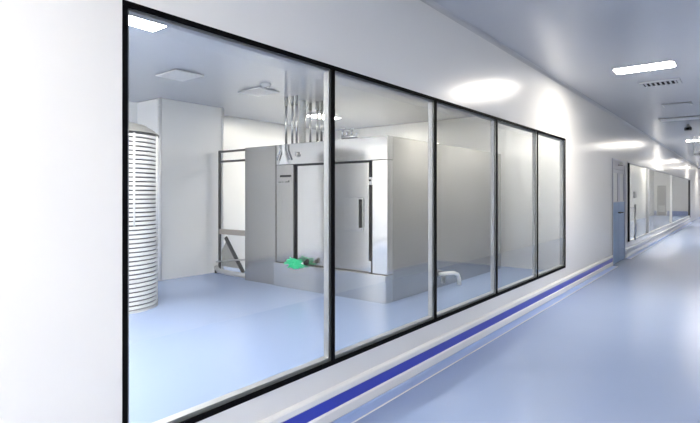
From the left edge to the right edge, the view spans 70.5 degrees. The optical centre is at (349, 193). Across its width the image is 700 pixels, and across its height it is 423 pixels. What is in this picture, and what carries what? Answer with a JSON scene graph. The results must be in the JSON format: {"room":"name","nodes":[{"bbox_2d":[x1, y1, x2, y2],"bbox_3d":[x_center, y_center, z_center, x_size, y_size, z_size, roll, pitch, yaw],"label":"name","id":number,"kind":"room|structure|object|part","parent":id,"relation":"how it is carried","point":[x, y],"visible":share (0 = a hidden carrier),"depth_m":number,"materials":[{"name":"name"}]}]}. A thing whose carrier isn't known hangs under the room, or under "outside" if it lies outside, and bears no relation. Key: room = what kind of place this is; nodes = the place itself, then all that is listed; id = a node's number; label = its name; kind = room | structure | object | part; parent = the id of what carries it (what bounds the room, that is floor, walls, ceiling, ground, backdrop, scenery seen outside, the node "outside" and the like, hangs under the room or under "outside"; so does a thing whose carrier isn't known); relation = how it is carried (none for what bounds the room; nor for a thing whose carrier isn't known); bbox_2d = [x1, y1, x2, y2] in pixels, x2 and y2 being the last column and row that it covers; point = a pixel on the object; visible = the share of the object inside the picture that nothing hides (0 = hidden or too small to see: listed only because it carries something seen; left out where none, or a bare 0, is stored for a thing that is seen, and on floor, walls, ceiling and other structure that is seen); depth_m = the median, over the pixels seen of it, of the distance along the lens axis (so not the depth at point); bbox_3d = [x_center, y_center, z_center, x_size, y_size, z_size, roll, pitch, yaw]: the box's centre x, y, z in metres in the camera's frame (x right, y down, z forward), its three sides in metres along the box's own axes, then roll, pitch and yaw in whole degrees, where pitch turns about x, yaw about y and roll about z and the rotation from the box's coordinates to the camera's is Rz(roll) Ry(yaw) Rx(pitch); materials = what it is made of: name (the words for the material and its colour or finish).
{"room":"cleanroom facility corridor","nodes":[
{"label":"cleanroom facility corridor","id":0,"kind":"room"},
{"bbox_2d":[137,98,221,279],"bbox_3d":[-2.959,-0.075,8.684,0.690,2.950,1.240,0,0,38],"label":"wall","id":1,"kind":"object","parent":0,"point":[191,133],"visible":0.77,"depth_m":8.42,"materials":[{"name":"white paint"}]},
{"bbox_2d":[158,98,161,280],"bbox_3d":[-3.075,-0.075,7.997,0.060,2.950,0.060,0,0,38],"label":"trim","id":2,"kind":"structure","parent":1,"relation":"attached to","point":[159,99],"depth_m":7.98,"materials":[{"name":"white metal"}]},
{"bbox_2d":[222,108,223,268],"bbox_3d":[-2.312,-0.075,8.963,0.050,2.950,0.050,0,0,38],"label":"trim","id":3,"kind":"structure","parent":1,"relation":"attached to","point":[222,108],"depth_m":8.94,"materials":[{"name":"white metal"}]},
{"bbox_2d":[129,102,323,258],"bbox_3d":[-3.954,-0.075,8.062,0.100,2.950,10.950,0,0,38],"label":"wall","id":4,"kind":"structure","parent":0,"point":[239,133],"depth_m":10.13,"materials":[{"name":"white paint"}]},
{"bbox_2d":[0,0,699,422],"bbox_3d":[8.340,-0.075,13.801,0.080,2.950,44.000,0,0,38],"label":"wall","id":5,"kind":"structure","parent":0,"point":[61,60],"depth_m":1.97,"materials":[{"name":"white paint"}]},
{"bbox_2d":[122,0,565,422],"bbox_3d":[1.054,0.131,4.566,0.073,1.842,6.467,0,0,38],"label":"window","id":6,"kind":"structure","parent":5,"relation":"in","point":[195,414],"depth_m":3.05,"materials":[{"name":"metal"}]},
{"bbox_3d":[1.044,1.029,4.574,0.048,0.038,6.459,0,0,38],"label":"sill","id":7,"kind":"part","parent":6,"relation":"part of","materials":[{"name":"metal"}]},
{"bbox_2d":[257,255,617,422],"bbox_3d":[-0.048,1.292,3.027,0.112,0.216,16.690,0,0,38],"label":"rail","id":8,"kind":"object","parent":5,"relation":"attached to","point":[350,400],"visible":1,"depth_m":3.84,"materials":[{"name":"white metal"}]},
{"bbox_2d":[420,0,699,168],"bbox_3d":[8.385,-1.532,13.766,0.035,0.035,44.000,0,0,38],"label":"trim","id":9,"kind":"structure","parent":5,"relation":"attached to","point":[431,3],"depth_m":5.50,"materials":[{"name":"metal"}]},
{"bbox_2d":[612,158,625,263],"bbox_3d":[5.514,0.350,10.172,0.145,2.100,1.360,0,0,38],"label":"door","id":10,"kind":"structure","parent":5,"relation":"in","point":[618,172],"depth_m":10.13,"materials":[{"name":"grey paint"}]},
{"bbox_3d":[5.303,-0.135,9.928,0.034,0.570,0.380,0,0,38],"label":"vision pane","id":11,"kind":"part","parent":10,"relation":"part of","materials":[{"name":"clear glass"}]},
{"bbox_3d":[5.298,-0.165,9.932,0.062,0.660,0.636,0,0,38],"label":"panel","id":12,"kind":"part","parent":10,"relation":"part of","materials":[{"name":"clear glass"}]},
{"bbox_3d":[5.702,-0.135,10.434,0.034,0.570,0.380,0,0,38],"label":"vision pane","id":13,"kind":"part","parent":10,"relation":"part of","materials":[{"name":"clear glass"}]},
{"bbox_3d":[5.697,-0.165,10.438,0.062,0.660,0.636,0,0,38],"label":"panel","id":14,"kind":"part","parent":10,"relation":"part of","materials":[{"name":"clear glass"}]},
{"bbox_2d":[628,161,690,242],"bbox_3d":[11.434,0.210,17.678,0.070,1.880,17.080,0,0,38],"label":"window","id":15,"kind":"structure","parent":5,"relation":"in","point":[666,197],"depth_m":15.61,"materials":[{"name":"glass"}]},
{"bbox_3d":[6.187,0.185,11.036,0.070,1.750,0.150,0,0,38],"label":"post","id":16,"kind":"part","parent":15,"relation":"part of","materials":[{"name":"black metal"}]},
{"bbox_2d":[631,204,635,239],"bbox_3d":[6.536,0.650,11.404,0.104,0.820,0.043,0,0,38],"label":"handle","id":17,"kind":"object","parent":15,"relation":"attached to","point":[634,207],"visible":1,"depth_m":11.38,"materials":[{"name":"metal"}]},
{"bbox_3d":[7.133,0.185,12.251,0.008,1.750,2.930,0,0,38],"label":"pane","id":18,"kind":"part","parent":15,"relation":"part of","materials":[{"name":"clear glass"}]},
{"bbox_3d":[9.845,0.185,15.684,0.008,1.750,5.580,0,0,38],"label":"pane","id":19,"kind":"part","parent":15,"relation":"part of","materials":[{"name":"clear glass"}]},
{"bbox_3d":[14.147,0.185,21.130,0.008,1.750,8.060,0,0,38],"label":"pane","id":20,"kind":"part","parent":15,"relation":"part of","materials":[{"name":"clear glass"}]},
{"bbox_3d":[16.691,0.225,24.333,0.070,1.850,0.120,0,0,38],"label":"post","id":21,"kind":"part","parent":15,"relation":"part of","materials":[{"name":"grey metal"}]},
{"bbox_2d":[626,218,692,258],"bbox_3d":[11.394,1.292,17.512,0.112,0.216,17.350,0,0,38],"label":"rail","id":22,"kind":"object","parent":5,"relation":"attached to","point":[636,249],"visible":1,"depth_m":13.86,"materials":[{"name":"white metal"}]},
{"bbox_2d":[129,217,699,422],"bbox_3d":[6.896,1.450,14.942,9.100,0.100,44.400,0,0,38],"label":"floor","id":23,"kind":"structure","parent":0,"point":[623,347],"depth_m":4.57,"materials":[{"name":"blue plastic"}]},
{"bbox_2d":[129,122,158,313],"bbox_3d":[-2.912,0.250,6.123,1.032,2.300,1.032,0,0,38],"label":"tank","id":24,"kind":"object","parent":23,"relation":"on","point":[143,141],"visible":0.34,"depth_m":5.90,"materials":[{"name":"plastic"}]},
{"bbox_2d":[214,149,244,277],"bbox_3d":[-2.007,0.315,8.479,0.992,2.170,0.200,0,0,38],"label":"frame","id":25,"kind":"object","parent":23,"relation":"on","point":[229,257],"visible":0.77,"depth_m":8.60,"materials":[{"name":"grey metal"}]},
{"bbox_3d":[-2.323,0.315,8.820,0.032,2.170,0.036,0,0,38],"label":"post","id":26,"kind":"part","parent":25,"relation":"part of","materials":[{"name":"grey metal"}]},
{"bbox_3d":[-2.041,1.326,8.454,0.971,0.128,0.112,0,0,42],"label":"rail","id":27,"kind":"part","parent":25,"relation":"part of","materials":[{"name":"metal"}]},
{"bbox_3d":[-2.002,1.140,8.476,0.934,0.148,0.027,0,0,38],"label":"rail","id":28,"kind":"part","parent":25,"relation":"part of","materials":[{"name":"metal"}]},
{"bbox_3d":[-2.066,1.040,8.642,0.515,0.480,0.018,0,0,38],"label":"guard panel","id":29,"kind":"part","parent":25,"relation":"part of","materials":[{"name":"clear glass"}]},
{"bbox_3d":[-1.875,1.028,8.464,0.685,0.625,0.020,0,0,38],"label":"panel","id":30,"kind":"part","parent":25,"relation":"part of","materials":[{"name":"white metal"}]},
{"bbox_2d":[245,135,500,303],"bbox_3d":[0.614,0.327,8.598,2.945,2.153,3.864,0,0,38],"label":"machine","id":31,"kind":"object","parent":23,"relation":"on","point":[381,182],"visible":0.96,"depth_m":7.16,"materials":[{"name":"grey metal"}]},
{"bbox_3d":[-1.382,0.325,7.865,0.720,2.150,0.130,0,0,38],"label":"panel","id":32,"kind":"part","parent":31,"relation":"part of","materials":[{"name":"metal"}]},
{"bbox_3d":[-0.997,-0.595,7.465,0.180,0.290,0.020,0,0,38],"label":"spout","id":33,"kind":"part","parent":31,"relation":"part of","materials":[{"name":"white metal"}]},
{"bbox_3d":[-0.947,0.297,7.521,0.360,1.475,0.130,0,0,38],"label":"control panel","id":34,"kind":"part","parent":31,"relation":"part of","materials":[{"name":"metal"}]},
{"bbox_2d":[284,97,287,143],"bbox_3d":[-1.025,-1.152,7.946,0.072,0.796,0.072,0,0,38],"label":"vertical pipe","id":35,"kind":"object","parent":31,"relation":"on","point":[285,98],"visible":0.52,"depth_m":7.93,"materials":[{"name":"metal"}]},
{"bbox_2d":[291,96,293,143],"bbox_3d":[-0.915,-1.152,7.859,0.068,0.796,0.068,0,0,38],"label":"vertical pipe","id":36,"kind":"object","parent":31,"relation":"on","point":[292,97],"visible":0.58,"depth_m":7.84,"materials":[{"name":"metal"}]},
{"bbox_2d":[284,257,308,268],"bbox_3d":[-0.782,1.014,7.219,0.494,0.175,0.068,0,0,38],"label":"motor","id":37,"kind":"object","parent":31,"relation":"attached to","point":[293,263],"visible":1,"depth_m":7.19,"materials":[{"name":"metal"}]},
{"bbox_2d":[295,95,297,142],"bbox_3d":[-0.841,-1.152,7.801,0.068,0.796,0.068,0,0,38],"label":"vertical pipe","id":38,"kind":"object","parent":31,"relation":"on","point":[296,96],"visible":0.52,"depth_m":7.79,"materials":[{"name":"metal"}]},
{"bbox_2d":[299,101,305,142],"bbox_3d":[-0.793,-1.152,8.273,0.144,0.796,0.144,0,0,38],"label":"vertical pipe","id":39,"kind":"object","parent":31,"relation":"on","point":[302,104],"visible":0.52,"depth_m":8.22,"materials":[{"name":"white metal"}]},
{"bbox_2d":[309,103,311,141],"bbox_3d":[-0.677,-1.152,8.436,0.072,0.796,0.072,0,0,38],"label":"vertical pipe","id":40,"kind":"object","parent":31,"relation":"on","point":[310,104],"visible":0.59,"depth_m":8.42,"materials":[{"name":"metal"}]},
{"bbox_2d":[315,102,318,141],"bbox_3d":[-0.551,-1.152,8.336,0.076,0.796,0.076,0,0,38],"label":"vertical pipe","id":41,"kind":"object","parent":31,"relation":"on","point":[316,103],"visible":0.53,"depth_m":8.32,"materials":[{"name":"metal"}]},
{"bbox_2d":[320,101,322,140],"bbox_3d":[-0.477,-1.152,8.277,0.072,0.796,0.072,0,0,38],"label":"vertical pipe","id":42,"kind":"object","parent":31,"relation":"on","point":[321,102],"visible":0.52,"depth_m":8.27,"materials":[{"name":"metal"}]},
{"bbox_3d":[-0.246,0.307,6.993,1.315,1.455,0.070,0,0,38],"label":"door","id":43,"kind":"part","parent":31,"relation":"part of","materials":[{"name":"metal"}]},
{"bbox_2d":[341,128,358,138],"bbox_3d":[-0.002,-0.836,6.781,0.310,0.159,0.058,0,0,38],"label":"pipe manifold","id":44,"kind":"object","parent":31,"relation":"on","point":[347,136],"visible":0.99,"depth_m":6.77,"materials":[{"name":"metal"}]},
{"bbox_3d":[0.054,0.273,6.703,0.315,0.455,0.014,0,0,38],"label":"handle plate","id":45,"kind":"part","parent":31,"relation":"part of","materials":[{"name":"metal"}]},
{"bbox_3d":[0.137,0.260,6.608,0.033,0.380,0.031,0,0,38],"label":"door handle","id":46,"kind":"part","parent":31,"relation":"part of","materials":[{"name":"silver metal"}]},
{"bbox_3d":[0.424,0.297,6.438,0.235,1.475,0.130,0,0,38],"label":"corner post","id":47,"kind":"part","parent":31,"relation":"part of","materials":[{"name":"metal"}]},
{"bbox_2d":[129,0,699,167],"bbox_3d":[6.896,-1.600,14.942,9.100,0.100,44.400,0,0,38],"label":"ceiling","id":48,"kind":"structure","parent":0,"point":[579,43],"depth_m":6.11,"materials":[{"name":"white paint"}]},
{"bbox_2d":[129,16,166,31],"bbox_3d":[-1.932,-1.543,4.330,0.354,0.014,0.664,0,0,38],"label":"recessed light","id":49,"kind":"object","parent":48,"relation":"in","point":[133,21],"visible":0.28,"depth_m":4.49,"materials":[{"name":"white plastic"}]},
{"bbox_2d":[155,69,203,80],"bbox_3d":[-2.204,-1.537,6.405,0.480,0.026,0.400,0,0,38],"label":"ceiling vent","id":50,"kind":"object","parent":48,"relation":"in","point":[179,75],"visible":1,"depth_m":6.37,"materials":[{"name":"white metal"}]},
{"bbox_2d":[238,87,278,95],"bbox_3d":[-1.370,-1.537,7.429,0.480,0.026,0.400,0,0,38],"label":"ceiling vent","id":51,"kind":"object","parent":48,"relation":"in","point":[259,91],"visible":1,"depth_m":7.38,"materials":[{"name":"white metal"}]},
{"bbox_2d":[260,83,270,87],"bbox_3d":[-1.186,-1.517,6.952,0.140,0.066,0.140,0,0,38],"label":"smoke detector","id":52,"kind":"object","parent":48,"relation":"attached to","point":[264,85],"visible":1,"depth_m":6.91,"materials":[{"name":"white plastic"}]},
{"bbox_2d":[306,114,339,118],"bbox_3d":[-0.522,-1.543,9.906,0.354,0.014,0.664,0,0,38],"label":"recessed light","id":53,"kind":"object","parent":48,"relation":"in","point":[312,115],"visible":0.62,"depth_m":9.81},
{"bbox_2d":[612,60,676,73],"bbox_3d":[3.591,-1.543,6.046,0.654,0.014,0.334,0,0,38],"label":"recessed light","id":54,"kind":"object","parent":48,"relation":"in","point":[671,63],"visible":1,"depth_m":6.01,"materials":[{"name":"white plastic"}]},
{"bbox_2d":[639,78,681,87],"bbox_3d":[4.318,-1.540,6.886,0.480,0.020,0.360,0,0,38],"label":"ceiling vent","id":55,"kind":"object","parent":48,"relation":"in","point":[674,81],"visible":1,"depth_m":6.85,"materials":[{"name":"white metal"}]},
{"bbox_2d":[661,102,691,107],"bbox_3d":[5.655,-1.544,8.563,0.420,0.012,0.350,0,0,38],"label":"access panel","id":56,"kind":"object","parent":48,"relation":"attached to","point":[680,103],"visible":1,"depth_m":8.51,"materials":[{"name":"white metal"}]},
{"bbox_2d":[658,115,699,121],"bbox_3d":[6.831,-1.541,10.100,0.880,0.018,0.480,0,0,38],"label":"recessed light","id":57,"kind":"object","parent":48,"relation":"in","point":[697,116],"visible":1,"depth_m":10.07,"materials":[{"name":"white plastic"}]},
{"bbox_2d":[684,125,691,130],"bbox_3d":[7.570,-1.485,11.084,0.140,0.130,0.160,0,0,38],"label":"ceiling camera","id":58,"kind":"object","parent":48,"relation":"attached to","point":[687,128],"visible":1,"depth_m":11.06,"materials":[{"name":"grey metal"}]},
{"bbox_2d":[694,136,699,154],"bbox_3d":[9.389,-1.295,13.250,0.310,0.510,0.065,0,0,38],"label":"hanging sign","id":59,"kind":"object","parent":48,"relation":"hanging from","point":[695,153],"visible":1,"depth_m":13.31,"materials":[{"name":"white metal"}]},
{"bbox_2d":[335,117,559,269],"bbox_3d":[1.825,-0.075,10.538,6.100,2.950,0.100,0,0,38],"label":"wall","id":60,"kind":"structure","parent":0,"point":[514,145],"depth_m":9.40,"materials":[{"name":"white paint"}]},
{"bbox_2d":[630,164,641,239],"bbox_3d":[8.289,-0.075,14.607,0.100,2.950,8.800,0,0,38],"label":"wall","id":61,"kind":"structure","parent":0,"point":[635,171],"depth_m":15.09,"materials":[{"name":"white paint"}]}
]}

